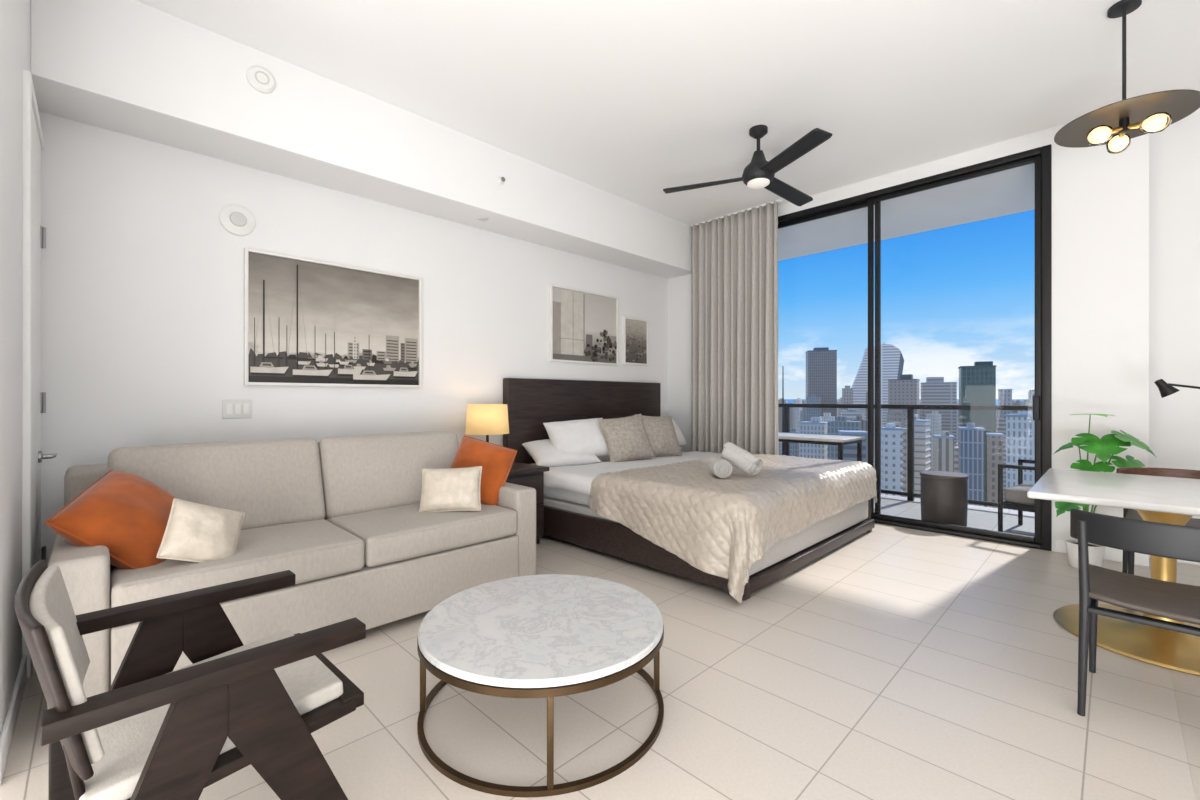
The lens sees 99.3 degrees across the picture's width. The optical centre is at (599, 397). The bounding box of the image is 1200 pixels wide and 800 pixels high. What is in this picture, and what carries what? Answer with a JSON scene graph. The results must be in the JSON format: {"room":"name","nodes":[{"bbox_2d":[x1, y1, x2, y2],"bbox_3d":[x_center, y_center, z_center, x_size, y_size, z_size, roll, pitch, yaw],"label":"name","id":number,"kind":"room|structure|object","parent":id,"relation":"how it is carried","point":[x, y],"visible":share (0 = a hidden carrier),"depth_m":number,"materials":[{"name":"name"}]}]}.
{"room":"studio apartment","nodes":[
{"label":"studio apartment","id":0,"kind":"room"},
{"bbox_2d":[0,0,30,734],"bbox_3d":[-2.507,-0.460,2.119,0.140,3.320,1.700,0,0,-45],"label":"wall","id":1,"kind":"structure","parent":0,"point":[15,15],"depth_m":1.87,"materials":[{"name":"paint"}]},
{"bbox_2d":[0,656,26,784],"bbox_3d":[-2.157,1.150,1.875,0.014,0.100,0.860,0,0,-45],"label":"baseboard","id":2,"kind":"structure","parent":1,"relation":"attached to","point":[6,736],"depth_m":1.81,"materials":[{"name":"paint"}]},
{"bbox_2d":[22,70,57,677],"bbox_3d":[-2.722,-0.100,2.491,0.081,2.600,0.830,0,0,-45],"label":"door","id":3,"kind":"structure","parent":1,"relation":"in","point":[33,233],"depth_m":2.19,"materials":[{"name":"paint"}]},
{"bbox_2d":[39,111,667,565],"bbox_3d":[-2.266,-0.460,3.660,9.130,3.320,0.150,0,0,-45],"label":"wall","id":4,"kind":"structure","parent":0,"point":[142,278],"depth_m":3.33,"materials":[{"name":"paint"}]},
{"bbox_2d":[222,399,251,418],"bbox_3d":[-2.414,0.072,3.397,0.164,0.125,0.016,0,0,-45],"label":"light switch","id":5,"kind":"object","parent":4,"relation":"attached to","point":[240,408],"visible":1,"depth_m":3.39,"materials":[{"name":"plastic"}]},
{"bbox_2d":[219,204,255,235],"bbox_3d":[-2.405,-1.185,3.388,0.200,0.200,0.041,0,0,-45],"label":"fire alarm","id":6,"kind":"object","parent":4,"relation":"attached to","point":[236,219],"visible":1,"depth_m":3.38,"materials":[{"name":"white plastic"}]},
{"bbox_2d":[229,212,246,226],"bbox_3d":[-2.394,-1.185,3.377,0.096,0.096,0.010,0,0,-45],"label":"grille","id":7,"kind":"object","parent":6,"relation":"attached to","point":[236,219],"depth_m":3.37,"materials":[{"name":"grey plastic"}]},
{"bbox_2d":[244,247,421,387],"bbox_3d":[-1.943,-0.546,3.852,1.240,0.922,0.032,0,0,-45],"label":"framed picture","id":8,"kind":"object","parent":4,"relation":"attached to","point":[308,322],"visible":1,"depth_m":3.78},
{"bbox_2d":[549,284,618,365],"bbox_3d":[-0.152,-0.780,5.625,1.020,0.800,0.032,0,0,-45],"label":"framed picture","id":9,"kind":"object","parent":4,"relation":"attached to","point":[583,325],"visible":1,"depth_m":5.58},
{"bbox_2d":[623,316,648,365],"bbox_3d":[0.439,-0.685,6.211,0.455,0.570,0.032,0,0,-45],"label":"framed picture","id":10,"kind":"object","parent":4,"relation":"attached to","point":[635,330],"visible":1,"depth_m":6.21},
{"bbox_2d":[31,0,691,278],"bbox_3d":[-0.925,-1.840,4.565,5.550,0.560,0.450,0,0,-45],"label":"soffit","id":11,"kind":"structure","parent":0,"point":[134,68],"depth_m":3.31,"materials":[{"name":"paint"}]},
{"bbox_2d":[246,65,275,93],"bbox_3d":[-2.058,-1.940,3.102,0.150,0.150,0.036,0,0,-45],"label":"smoke detector","id":12,"kind":"object","parent":11,"relation":"attached to","point":[259,78],"visible":1,"depth_m":3.09,"materials":[{"name":"white plastic"}]},
{"bbox_2d":[255,71,269,84],"bbox_3d":[-2.046,-1.940,3.090,0.076,0.076,0.003,0,0,-45],"label":"grille","id":13,"kind":"object","parent":12,"relation":"attached to","point":[261,77],"depth_m":3.09,"materials":[{"name":"grey plastic"}]},
{"bbox_2d":[478,217,487,220],"bbox_3d":[-1.018,-1.554,4.439,0.090,0.012,0.090,0,0,-45],"label":"sprinkler cover","id":14,"kind":"object","parent":11,"relation":"attached to","point":[479,218],"visible":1,"depth_m":4.42,"materials":[{"name":"grey plastic"}]},
{"bbox_2d":[496,177,504,184],"bbox_3d":[-0.831,-1.840,4.307,0.070,0.070,0.050,0,0,-45],"label":"sprinkler","id":15,"kind":"object","parent":11,"relation":"attached to","point":[500,180],"visible":1,"depth_m":4.30,"materials":[{"name":"white metal"}]},
{"bbox_2d":[0,523,1199,799],"bbox_3d":[0.035,1.300,1.350,9.350,0.200,6.670,0,0,-45],"label":"floor","id":16,"kind":"structure","parent":0,"point":[894,663],"depth_m":1.99,"materials":[{"name":"beige tile"}]},
{"bbox_2d":[14,560,365,799],"bbox_3d":[-1.063,0.812,1.354,0.638,0.776,0.644,0,0,43],"label":"armchair","id":17,"kind":"object","parent":16,"relation":"on","point":[159,732],"visible":1,"depth_m":1.20,"materials":[{"name":"brown wood"}]},
{"bbox_2d":[47,431,535,708],"bbox_3d":[-1.623,0.717,2.996,2.157,0.966,1.358,0,0,-45],"label":"sofa","id":18,"kind":"object","parent":16,"relation":"on","point":[341,514],"visible":0.66,"depth_m":2.64,"materials":[{"name":"fabric"}]},
{"bbox_2d":[44,470,177,568],"bbox_3d":[-2.012,0.525,2.202,0.456,0.579,0.564,0,0,-17],"label":"throw pillow","id":19,"kind":"object","parent":18,"relation":"on","point":[127,514],"visible":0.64,"depth_m":2.07,"materials":[{"name":"orange fabric"}]},
{"bbox_2d":[156,498,244,562],"bbox_3d":[-1.710,0.584,2.203,0.257,0.383,0.375,0,0,37],"label":"throw pillow","id":20,"kind":"object","parent":18,"relation":"on","point":[194,532],"visible":0.94,"depth_m":2.15,"materials":[{"name":"beige fabric"}]},
{"bbox_2d":[107,438,325,529],"bbox_3d":[-2.011,0.500,2.737,0.909,0.531,0.360,0,0,-45],"label":"cushion","id":21,"kind":"object","parent":18,"relation":"on","point":[275,482],"depth_m":2.70,"materials":[{"name":"fabric"}]},
{"bbox_2d":[110,519,363,607],"bbox_3d":[-1.757,0.771,2.482,0.909,0.181,0.816,0,0,-45],"label":"seat cushion","id":22,"kind":"object","parent":18,"relation":"on","point":[320,553],"depth_m":2.30,"materials":[{"name":"fabric"}]},
{"bbox_2d":[318,431,458,517],"bbox_3d":[-1.361,0.500,3.381,0.909,0.531,0.360,0,0,-45],"label":"cushion","id":23,"kind":"object","parent":18,"relation":"on","point":[359,474],"depth_m":3.18,"materials":[{"name":"fabric"}]},
{"bbox_2d":[324,503,516,566],"bbox_3d":[-1.107,0.771,3.126,0.909,0.181,0.816,0,0,-45],"label":"seat cushion","id":24,"kind":"object","parent":18,"relation":"on","point":[393,534],"depth_m":2.86,"materials":[{"name":"fabric"}]},
{"bbox_2d":[419,466,481,511],"bbox_3d":[-0.911,0.561,3.126,0.376,0.320,0.237,0,0,-5],"label":"throw pillow","id":25,"kind":"object","parent":18,"relation":"on","point":[449,489],"visible":0.99,"depth_m":3.07,"materials":[{"name":"beige fabric"}]},
{"bbox_2d":[450,435,516,504],"bbox_3d":[-0.810,0.491,3.422,0.508,0.532,0.327,0,0,17],"label":"throw pillow","id":26,"kind":"object","parent":18,"relation":"on","point":[496,461],"visible":0.75,"depth_m":3.36,"materials":[{"name":"orange fabric"}]},
{"bbox_2d":[506,462,548,543],"bbox_3d":[-0.897,0.882,4.274,0.560,0.635,0.825,0,0,-45],"label":"nightstand","id":27,"kind":"object","parent":16,"relation":"on","point":[528,475],"visible":0.3,"depth_m":4.11,"materials":[{"name":"brown wood"}]},
{"bbox_2d":[465,404,508,441],"bbox_3d":[-0.969,0.310,4.389,0.370,0.510,0.370,0,0,-45],"label":"table lamp","id":28,"kind":"object","parent":27,"relation":"on","point":[481,419],"visible":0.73,"depth_m":4.24,"materials":[{"name":"beige fabric"}]},
{"bbox_2d":[417,574,663,797],"bbox_3d":[-0.220,1.025,1.999,0.934,0.350,0.934,0,0,-45],"label":"coffee table","id":29,"kind":"object","parent":16,"relation":"on","point":[549,636],"visible":1,"depth_m":1.79,"materials":[{"name":"white stone"}]},
{"bbox_2d":[503,378,874,600],"bbox_3d":[0.776,0.505,4.730,2.360,1.390,2.590,0,0,-45],"label":"bed","id":30,"kind":"object","parent":16,"relation":"on","point":[531,403],"visible":0.42,"depth_m":4.83,"materials":[{"name":"brown wood"}]},
{"bbox_2d":[533,452,867,575],"bbox_3d":[0.789,0.859,4.696,2.222,0.462,2.438,0,0,-45],"label":"mattress","id":31,"kind":"object","parent":30,"relation":"on","point":[567,500],"visible":0.04,"depth_m":4.03,"materials":[{"name":"fabric"}]},
{"bbox_2d":[522,439,601,466],"bbox_3d":[-0.371,0.521,4.894,0.660,0.342,0.497,0,0,-29],"label":"bed pillow","id":32,"kind":"object","parent":31,"relation":"on","point":[543,452],"visible":0.62,"depth_m":4.74,"materials":[{"name":"white fabric"}]},
{"bbox_2d":[543,418,608,456],"bbox_3d":[-0.196,0.401,4.973,0.687,0.525,0.434,0,0,-29],"label":"bed pillow","id":33,"kind":"object","parent":32,"relation":"on","point":[584,435],"visible":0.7,"depth_m":4.88,"materials":[{"name":"white fabric"}]},
{"bbox_2d":[544,451,721,494],"bbox_3d":[0.620,0.674,4.850,2.390,0.128,0.920,0,0,-45],"label":"sheet","id":34,"kind":"object","parent":31,"relation":"on","point":[578,479],"visible":0.54,"depth_m":4.39,"materials":[{"name":"white fabric"}]},
{"bbox_2d":[598,414,654,461],"bbox_3d":[0.266,0.400,5.047,0.552,0.555,0.370,0,0,-28],"label":"accent pillow","id":35,"kind":"object","parent":34,"relation":"on","point":[626,438],"visible":0.98,"depth_m":4.97,"materials":[{"name":"beige fabric"}]},
{"bbox_2d":[634,414,681,455],"bbox_3d":[0.619,0.402,5.402,0.537,0.542,0.380,0,0,-33],"label":"accent pillow","id":36,"kind":"object","parent":34,"relation":"on","point":[660,431],"visible":0.66,"depth_m":5.33,"materials":[{"name":"beige fabric"}]},
{"bbox_2d":[589,454,876,603],"bbox_3d":[1.215,0.882,4.201,2.494,0.626,1.381,0,0,-45],"label":"coverlet","id":37,"kind":"object","parent":31,"relation":"on","point":[721,527],"visible":0.87,"depth_m":3.41,"materials":[{"name":"beige fabric"}]},
{"bbox_2d":[708,456,731,477],"bbox_3d":[0.884,0.509,3.758,0.241,0.132,0.244,0,0,-45],"label":"rolled towel","id":38,"kind":"object","parent":37,"relation":"on","point":[718,466],"visible":1,"depth_m":3.67,"materials":[{"name":"white fabric"}]},
{"bbox_2d":[721,442,762,475],"bbox_3d":[1.054,0.450,3.796,0.170,0.230,0.313,0,0,-45],"label":"rolled towel","id":39,"kind":"object","parent":37,"relation":"on","point":[738,457],"visible":1,"depth_m":3.73,"materials":[{"name":"white fabric"}]},
{"bbox_3d":[0.609,0.523,5.894,0.460,0.196,0.660,26,15,34],"label":"bed pillow","id":40,"kind":"object","parent":31,"relation":"on","visible":0},
{"bbox_2d":[660,416,686,445],"bbox_3d":[0.728,0.391,5.916,0.620,0.464,0.419,0,0,-45],"label":"bed pillow","id":41,"kind":"object","parent":40,"relation":"on","point":[681,439],"visible":0.22,"depth_m":5.96,"materials":[{"name":"white fabric"}]},
{"bbox_2d":[1054,414,1156,568],"bbox_3d":[3.444,0.654,3.499,0.352,1.092,0.515,0,0,-45],"label":"monstera plant","id":42,"kind":"object","parent":16,"relation":"on","point":[1103,447],"visible":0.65,"depth_m":3.48,"materials":[{"name":"green plant"}]},
{"bbox_2d":[1027,468,1199,675],"bbox_3d":[2.805,0.825,2.539,1.160,0.750,0.940,0,0,-45],"label":"dining table","id":43,"kind":"object","parent":16,"relation":"on","point":[1168,500],"visible":0.68,"depth_m":2.48,"materials":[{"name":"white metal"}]},
{"bbox_2d":[1070,509,1199,715],"bbox_3d":[2.157,0.822,1.918,0.480,0.757,0.567,0,0,-45],"label":"dining chair","id":44,"kind":"object","parent":16,"relation":"on","point":[1160,598],"visible":1,"depth_m":1.91,"materials":[{"name":"grey wood"}]},
{"bbox_2d":[1116,467,1199,574],"bbox_3d":[3.485,0.822,3.043,0.480,0.757,0.567,0,0,-45],"label":"dining chair","id":45,"kind":"object","parent":16,"relation":"on","point":[1128,557],"visible":0.27,"depth_m":3.21,"materials":[{"name":"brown wood"}]},
{"bbox_2d":[1154,379,1199,397],"bbox_3d":[3.756,0.540,2.958,0.280,1.320,0.738,0,0,-45],"label":"floor lamp","id":46,"kind":"object","parent":16,"relation":"on","point":[1165,389],"visible":1,"depth_m":3.14,"materials":[{"name":"black metal"}]},
{"bbox_2d":[136,0,1199,225],"bbox_3d":[0.099,-2.220,1.414,9.530,0.200,6.670,0,0,-45],"label":"ceiling","id":47,"kind":"structure","parent":0,"point":[631,100],"depth_m":3.32,"materials":[{"name":"paint"}]},
{"bbox_2d":[691,199,781,454],"bbox_3d":[1.525,-0.467,5.852,0.106,3.305,1.170,0,0,-45],"label":"curtain","id":48,"kind":"object","parent":47,"relation":"hanging from","point":[734,272],"visible":0.84,"depth_m":5.83,"materials":[{"name":"fabric"}]},
{"bbox_2d":[663,125,831,205],"bbox_3d":[1.367,-1.893,4.147,1.166,0.455,1.380,0,0,-45],"label":"ceiling fan","id":49,"kind":"object","parent":47,"relation":"hanging from","point":[759,173],"visible":1,"depth_m":3.97,"materials":[{"name":"black metal"}]},
{"bbox_2d":[1054,0,1199,153],"bbox_3d":[2.831,-1.747,2.755,0.566,0.745,0.566,0,0,-45],"label":"pendant lamp","id":50,"kind":"object","parent":47,"relation":"hanging from","point":[1114,125],"visible":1,"depth_m":2.73,"materials":[{"name":"brown metal"}]},
{"bbox_2d":[1086,125,1122,145],"bbox_3d":[2.730,-1.425,2.762,0.130,0.100,0.141,0,0,-45],"label":"bulb","id":51,"kind":"object","parent":50,"relation":"attached to","point":[1098,135],"depth_m":2.75,"materials":[{"name":"white glass"}]},
{"bbox_2d":[1106,133,1130,153],"bbox_3d":[2.884,-1.425,2.836,0.162,0.100,0.099,0,0,-45],"label":"bulb","id":52,"kind":"object","parent":50,"relation":"attached to","point":[1118,143],"depth_m":2.84,"materials":[{"name":"white glass"}]},
{"bbox_2d":[1127,112,1171,133],"bbox_3d":[2.865,-1.425,2.659,0.101,0.100,0.159,0,0,-45],"label":"bulb","id":53,"kind":"object","parent":50,"relation":"attached to","point":[1154,123],"depth_m":2.64,"materials":[{"name":"white glass"}]},
{"bbox_2d":[778,163,1034,260],"bbox_3d":[3.403,-2.140,5.481,1.490,0.320,13.000,0,0,-45],"label":"ceiling","id":54,"kind":"structure","parent":0,"point":[1010,191],"depth_m":5.47,"materials":[{"name":"white paint"}]},
{"bbox_2d":[668,108,1199,557],"bbox_3d":[3.296,-0.460,4.545,0.420,3.320,6.420,0,0,-45],"label":"wall","id":55,"kind":"structure","parent":0,"point":[1126,224],"depth_m":3.79,"materials":[{"name":"paint"}]},
{"bbox_2d":[778,144,1051,550],"bbox_3d":[2.672,-0.395,4.983,0.170,3.190,2.620,0,0,-45],"label":"door","id":56,"kind":"structure","parent":55,"relation":"in","point":[1041,156],"depth_m":4.30,"materials":[{"name":"black metal"}]},
{"bbox_2d":[1055,539,1199,566],"bbox_3d":[3.256,1.150,4.490,0.314,0.100,6.400,0,0,-45],"label":"baseboard","id":57,"kind":"structure","parent":55,"relation":"attached to","point":[1111,554],"depth_m":3.73,"materials":[{"name":"paint"}]},
{"bbox_2d":[874,494,1034,536],"bbox_3d":[3.403,1.335,5.481,1.650,0.230,10.000,0,0,-45],"label":"floor","id":58,"kind":"structure","parent":0,"point":[980,517],"depth_m":5.34,"materials":[{"name":"tile"}]},
{"bbox_2d":[778,432,864,461],"bbox_3d":[2.470,0.839,6.317,0.700,0.762,1.300,0,0,-45],"label":"outdoor table","id":59,"kind":"object","parent":58,"relation":"on","point":[825,439],"visible":0.35,"depth_m":5.98,"materials":[{"name":"black metal"}]},
{"bbox_2d":[778,404,1032,507],"bbox_3d":[3.847,0.650,5.921,0.080,1.140,9.800,0,0,-45],"label":"balcony railing","id":60,"kind":"object","parent":58,"relation":"on","point":[910,494],"visible":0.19,"depth_m":6.04,"materials":[{"name":"black metal"}]},
{"bbox_2d":[920,471,968,525],"bbox_3d":[3.333,0.976,4.948,0.394,0.488,0.394,0,0,-45],"label":"stool","id":61,"kind":"object","parent":58,"relation":"on","point":[943,494],"visible":0.94,"depth_m":4.80,"materials":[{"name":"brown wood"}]},
{"bbox_2d":[998,459,1034,531],"bbox_3d":[3.996,0.830,4.492,0.624,0.780,0.640,0,0,-37],"label":"armchair","id":62,"kind":"object","parent":58,"relation":"on","point":[1016,496],"visible":0.32,"depth_m":4.54,"materials":[{"name":"black metal"}]},
{"bbox_2d":[1004,483,1034,505],"bbox_3d":[3.984,0.870,4.508,0.530,0.150,0.540,0,0,-37],"label":"seat cushion","id":63,"kind":"object","parent":62,"relation":"on","point":[1016,495],"depth_m":4.50,"materials":[{"name":"grey fabric"}]},
{"label":"outside","id":64,"kind":"structure","parent":0,"visible":0},
{"label":"ground","id":65,"kind":"structure","parent":64,"visible":0},
{"bbox_2d":[779,442,781,454],"bbox_3d":[175.245,76.366,510.595,14.079,69.669,11.988,0,0,41],"label":"block","id":66,"kind":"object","parent":65,"relation":"on","point":[780,443],"visible":0.06,"depth_m":503.16,"materials":[{"name":"grey concrete"}]},
{"bbox_2d":[778,398,785,431],"bbox_3d":[280.272,55.945,789.613,11.984,110.511,7.952,0,0,10],"label":"block","id":67,"kind":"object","parent":65,"relation":"on","point":[780,399],"visible":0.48,"depth_m":786.00,"materials":[{"name":"grey concrete"}]},
{"bbox_2d":[782,372,783,454],"bbox_3d":[150.706,42.424,420.000,2.079,137.553,2.400,0,0,-45],"label":"antenna mast","id":68,"kind":"object","parent":65,"relation":"on","point":[782,372],"visible":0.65,"depth_m":419.64,"materials":[{"name":"grey metal"}]},
{"bbox_2d":[790,407,791,427],"bbox_3d":[448.404,64.869,1202.397,6.925,92.662,7.572,0,0,13],"label":"block","id":69,"kind":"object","parent":65,"relation":"on","point":[790,407],"visible":0.35,"depth_m":1198.50,"materials":[{"name":"grey concrete"}]},
{"bbox_2d":[790,428,798,456],"bbox_3d":[150.724,67.520,398.606,8.673,87.361,11.209,0,0,22],"label":"block","id":70,"kind":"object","parent":65,"relation":"on","point":[794,447],"visible":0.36,"depth_m":393.20,"materials":[{"name":"grey concrete"}]},
{"bbox_2d":[793,399,795,427],"bbox_3d":[599.042,57.721,1560.370,12.614,106.959,10.367,0,0,14],"label":"block","id":71,"kind":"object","parent":65,"relation":"on","point":[794,399],"visible":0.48,"depth_m":1558.57,"materials":[{"name":"grey concrete"}]},
{"bbox_2d":[795,398,801,456],"bbox_3d":[327.452,55.865,841.629,11.078,110.670,7.659,0,0,-41],"label":"block","id":72,"kind":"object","parent":65,"relation":"on","point":[798,401],"visible":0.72,"depth_m":837.10,"materials":[{"name":"grey concrete"}]},
{"bbox_2d":[800,409,805,421],"bbox_3d":[316.781,64.430,785.700,12.162,93.539,13.456,0,0,3],"label":"block","id":73,"kind":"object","parent":65,"relation":"on","point":[803,412],"visible":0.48,"depth_m":782.17,"materials":[{"name":"grey concrete"}]},
{"bbox_2d":[799,417,827,459],"bbox_3d":[128.509,61.347,306.455,14.166,99.706,14.800,0,0,31],"label":"apartment building","id":74,"kind":"structure","parent":65,"relation":"on","point":[815,426],"depth_m":300.89,"materials":[{"name":"grey concrete"}]},
{"bbox_2d":[807,394,820,420],"bbox_3d":[251.724,53.512,600.458,13.841,115.376,9.837,0,0,35],"label":"block","id":75,"kind":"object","parent":65,"relation":"on","point":[811,412],"visible":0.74,"depth_m":596.93,"materials":[{"name":"grey concrete"}]},
{"bbox_2d":[805,347,836,420],"bbox_3d":[273.212,24.631,631.012,32.788,173.137,24.800,0,0,14],"label":"skyscraper","id":76,"kind":"structure","parent":65,"relation":"on","point":[821,363],"depth_m":619.35,"materials":[{"name":"grey concrete"}]},
{"bbox_2d":[820,413,834,425],"bbox_3d":[172.942,61.245,386.500,12.341,99.910,11.880,0,0,26],"label":"block","id":77,"kind":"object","parent":65,"relation":"on","point":[826,417],"visible":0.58,"depth_m":382.22,"materials":[{"name":"grey concrete"}]},
{"bbox_2d":[839,397,841,415],"bbox_3d":[416.838,55.084,876.582,9.996,112.232,9.769,0,0,8],"label":"block","id":78,"kind":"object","parent":65,"relation":"on","point":[840,399],"visible":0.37,"depth_m":872.36,"materials":[{"name":"grey concrete"}]},
{"bbox_2d":[828,416,859,459],"bbox_3d":[134.611,60.686,281.406,15.809,101.027,10.960,0,0,27],"label":"block","id":79,"kind":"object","parent":65,"relation":"on","point":[840,423],"visible":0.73,"depth_m":278.62,"materials":[{"name":"grey concrete"}]},
{"bbox_2d":[842,386,852,410],"bbox_3d":[274.359,48.759,565.398,10.608,124.882,12.800,0,0,21],"label":"office block","id":80,"kind":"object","parent":65,"relation":"on","point":[847,392],"visible":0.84,"depth_m":560.36,"materials":[{"name":"grey concrete"}]},
{"bbox_2d":[837,430,867,462],"bbox_3d":[106.325,62.587,214.480,10.558,97.226,10.800,0,0,18],"label":"apartment building","id":81,"kind":"structure","parent":65,"relation":"on","point":[849,450],"depth_m":209.90,"materials":[{"name":"grey concrete"}]},
{"bbox_2d":[840,408,865,420],"bbox_3d":[216.312,59.602,436.272,18.822,103.196,14.800,0,0,20],"label":"apartment building","id":82,"kind":"structure","parent":65,"relation":"on","point":[851,413],"depth_m":430.43,"materials":[{"name":"grey concrete"}]},
{"bbox_2d":[851,416,867,431],"bbox_3d":[190.752,62.118,373.804,11.140,98.165,12.006,0,0,33],"label":"block","id":83,"kind":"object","parent":65,"relation":"on","point":[863,422],"visible":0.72,"depth_m":368.03,"materials":[{"name":"grey concrete"}]},
{"bbox_2d":[866,392,867,418],"bbox_3d":[328.053,50.462,619.729,6.270,121.476,11.413,0,0,39],"label":"block","id":84,"kind":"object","parent":65,"relation":"on","point":[866,392],"visible":0.17,"depth_m":616.63,"materials":[{"name":"grey concrete"}]},
{"bbox_2d":[874,436,874,468],"bbox_3d":[185.013,66.938,331.459,8.674,88.524,11.788,0,0,-36],"label":"block","id":85,"kind":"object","parent":65,"relation":"on","point":[874,436],"visible":0.02,"depth_m":332.41,"materials":[{"name":"grey concrete"}]},
{"bbox_2d":[851,342,903,435],"bbox_3d":[364.523,18.767,679.490,68.000,184.867,18.600,0,0,20],"label":"curved tower","id":86,"kind":"structure","parent":65,"relation":"on","point":[892,360],"depth_m":668.21,"materials":[{"name":"glass"}]},
{"bbox_2d":[881,423,903,496],"bbox_3d":[133.667,61.416,234.343,8.384,99.569,11.000,0,0,22],"label":"apartment building","id":87,"kind":"structure","parent":65,"relation":"on","point":[891,436],"depth_m":229.80,"materials":[{"name":"grey concrete"}]},
{"bbox_2d":[887,410,906,427],"bbox_3d":[202.802,59.770,346.402,10.057,102.861,11.005,0,0,3],"label":"block","id":88,"kind":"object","parent":65,"relation":"on","point":[895,415],"visible":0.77,"depth_m":341.12,"materials":[{"name":"grey concrete"}]},
{"bbox_2d":[889,422,906,496],"bbox_3d":[148.100,61.700,256.617,10.437,99.000,9.251,0,0,8],"label":"block","id":89,"kind":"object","parent":65,"relation":"on","point":[897,424],"visible":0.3,"depth_m":251.65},
{"bbox_2d":[888,374,919,418],"bbox_3d":[314.853,43.524,528.592,26.032,135.353,20.800,0,0,39],"label":"office block","id":90,"kind":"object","parent":65,"relation":"on","point":[904,390],"visible":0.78,"depth_m":521.04,"materials":[{"name":"grey concrete"}]},
{"bbox_2d":[905,414,930,498],"bbox_3d":[165.227,59.818,265.092,9.611,102.765,13.000,0,0,42],"label":"apartment building","id":91,"kind":"structure","parent":65,"relation":"on","point":[922,430],"depth_m":259.89,"materials":[{"name":"grey concrete"}]},
{"bbox_2d":[930,433,930,470],"bbox_3d":[185.878,64.660,302.187,11.008,93.080,13.862,0,0,-31],"label":"block","id":92,"kind":"object","parent":65,"relation":"on","point":[930,433],"visible":0.04,"depth_m":298.69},
{"bbox_2d":[926,411,940,470],"bbox_3d":[325.634,62.006,497.937,12.882,98.389,8.243,0,0,-32],"label":"block","id":93,"kind":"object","parent":65,"relation":"on","point":[935,426],"visible":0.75,"depth_m":493.55,"materials":[{"name":"grey concrete"}]},
{"bbox_2d":[920,377,956,445],"bbox_3d":[377.426,43.965,569.168,32.018,134.471,22.800,0,0,28],"label":"office block","id":94,"kind":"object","parent":65,"relation":"on","point":[934,391],"visible":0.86,"depth_m":558.17,"materials":[{"name":"grey concrete"}]},
{"bbox_2d":[933,431,954,471],"bbox_3d":[164.635,63.612,244.146,7.636,95.176,10.800,0,0,28],"label":"apartment building","id":95,"kind":"structure","parent":65,"relation":"on","point":[944,443],"depth_m":240.07,"materials":[{"name":"grey concrete"}]},
{"bbox_2d":[954,442,957,472],"bbox_3d":[193.550,67.680,279.327,14.280,87.039,11.059,0,0,24],"label":"block","id":96,"kind":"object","parent":65,"relation":"on","point":[955,447],"visible":0.11,"depth_m":274.30,"materials":[{"name":"white concrete"}]},
{"bbox_2d":[957,401,958,440],"bbox_3d":[928.226,58.939,1323.391,10.699,104.522,6.165,0,0,-28],"label":"block","id":97,"kind":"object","parent":65,"relation":"on","point":[957,401],"visible":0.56,"depth_m":1318.87,"materials":[{"name":"grey concrete"}]},
{"bbox_2d":[957,423,984,506],"bbox_3d":[159.276,60.945,219.044,8.665,100.510,10.800,0,0,30],"label":"apartment building","id":98,"kind":"structure","parent":65,"relation":"on","point":[970,438],"depth_m":214.67,"materials":[{"name":"grey concrete"}]},
{"bbox_2d":[958,361,996,506],"bbox_3d":[255.861,43.367,346.435,19.386,135.667,16.800,0,0,30],"label":"glass tower","id":99,"kind":"structure","parent":65,"relation":"on","point":[977,383],"depth_m":339.21,"materials":[{"name":"glass"}]},
{"bbox_2d":[986,433,1003,507],"bbox_3d":[181.171,63.744,233.953,5.723,94.913,10.800,0,0,33],"label":"apartment building","id":100,"kind":"structure","parent":65,"relation":"on","point":[994,440],"depth_m":230.25,"materials":[{"name":"grey concrete"}]},
{"bbox_2d":[996,417,1005,508],"bbox_3d":[315.940,63.070,405.657,6.997,96.260,12.668,0,0,11],"label":"block","id":101,"kind":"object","parent":65,"relation":"on","point":[1000,422],"visible":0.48,"depth_m":399.20,"materials":[{"name":"grey concrete"}]},
{"bbox_2d":[998,389,1012,419],"bbox_3d":[337.222,51.881,424.699,8.826,118.638,12.800,0,0,33],"label":"office block","id":102,"kind":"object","parent":65,"relation":"on","point":[1004,395],"visible":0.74,"depth_m":420.10,"materials":[{"name":"grey concrete"}]},
{"bbox_2d":[1013,401,1020,413],"bbox_3d":[773.771,58.434,948.033,7.598,105.533,13.479,0,0,-40],"label":"block","id":103,"kind":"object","parent":65,"relation":"on","point":[1017,403],"visible":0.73,"depth_m":944.86,"materials":[{"name":"grey concrete"}]},
{"bbox_2d":[1005,410,1034,512],"bbox_3d":[162.407,57.739,194.607,11.160,106.922,12.800,0,0,45],"label":"apartment building","id":104,"kind":"structure","parent":65,"relation":"on","point":[1020,427],"depth_m":191.44,"materials":[{"name":"grey concrete"}]},
{"bbox_2d":[1028,390,1034,405],"bbox_3d":[586.603,49.939,690.261,9.311,122.522,11.747,0,0,31],"label":"block","id":105,"kind":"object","parent":65,"relation":"on","point":[1031,393],"visible":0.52,"depth_m":687.23,"materials":[{"name":"white concrete"}]},
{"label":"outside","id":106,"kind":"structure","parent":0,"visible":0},
{"bbox_2d":[778,399,1027,404],"bbox_3d":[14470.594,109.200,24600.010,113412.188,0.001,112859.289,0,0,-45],"label":"sea","id":107,"kind":"structure","parent":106,"point":[788,400],"depth_m":8883.94,"materials":[{"name":"blue liquid"}]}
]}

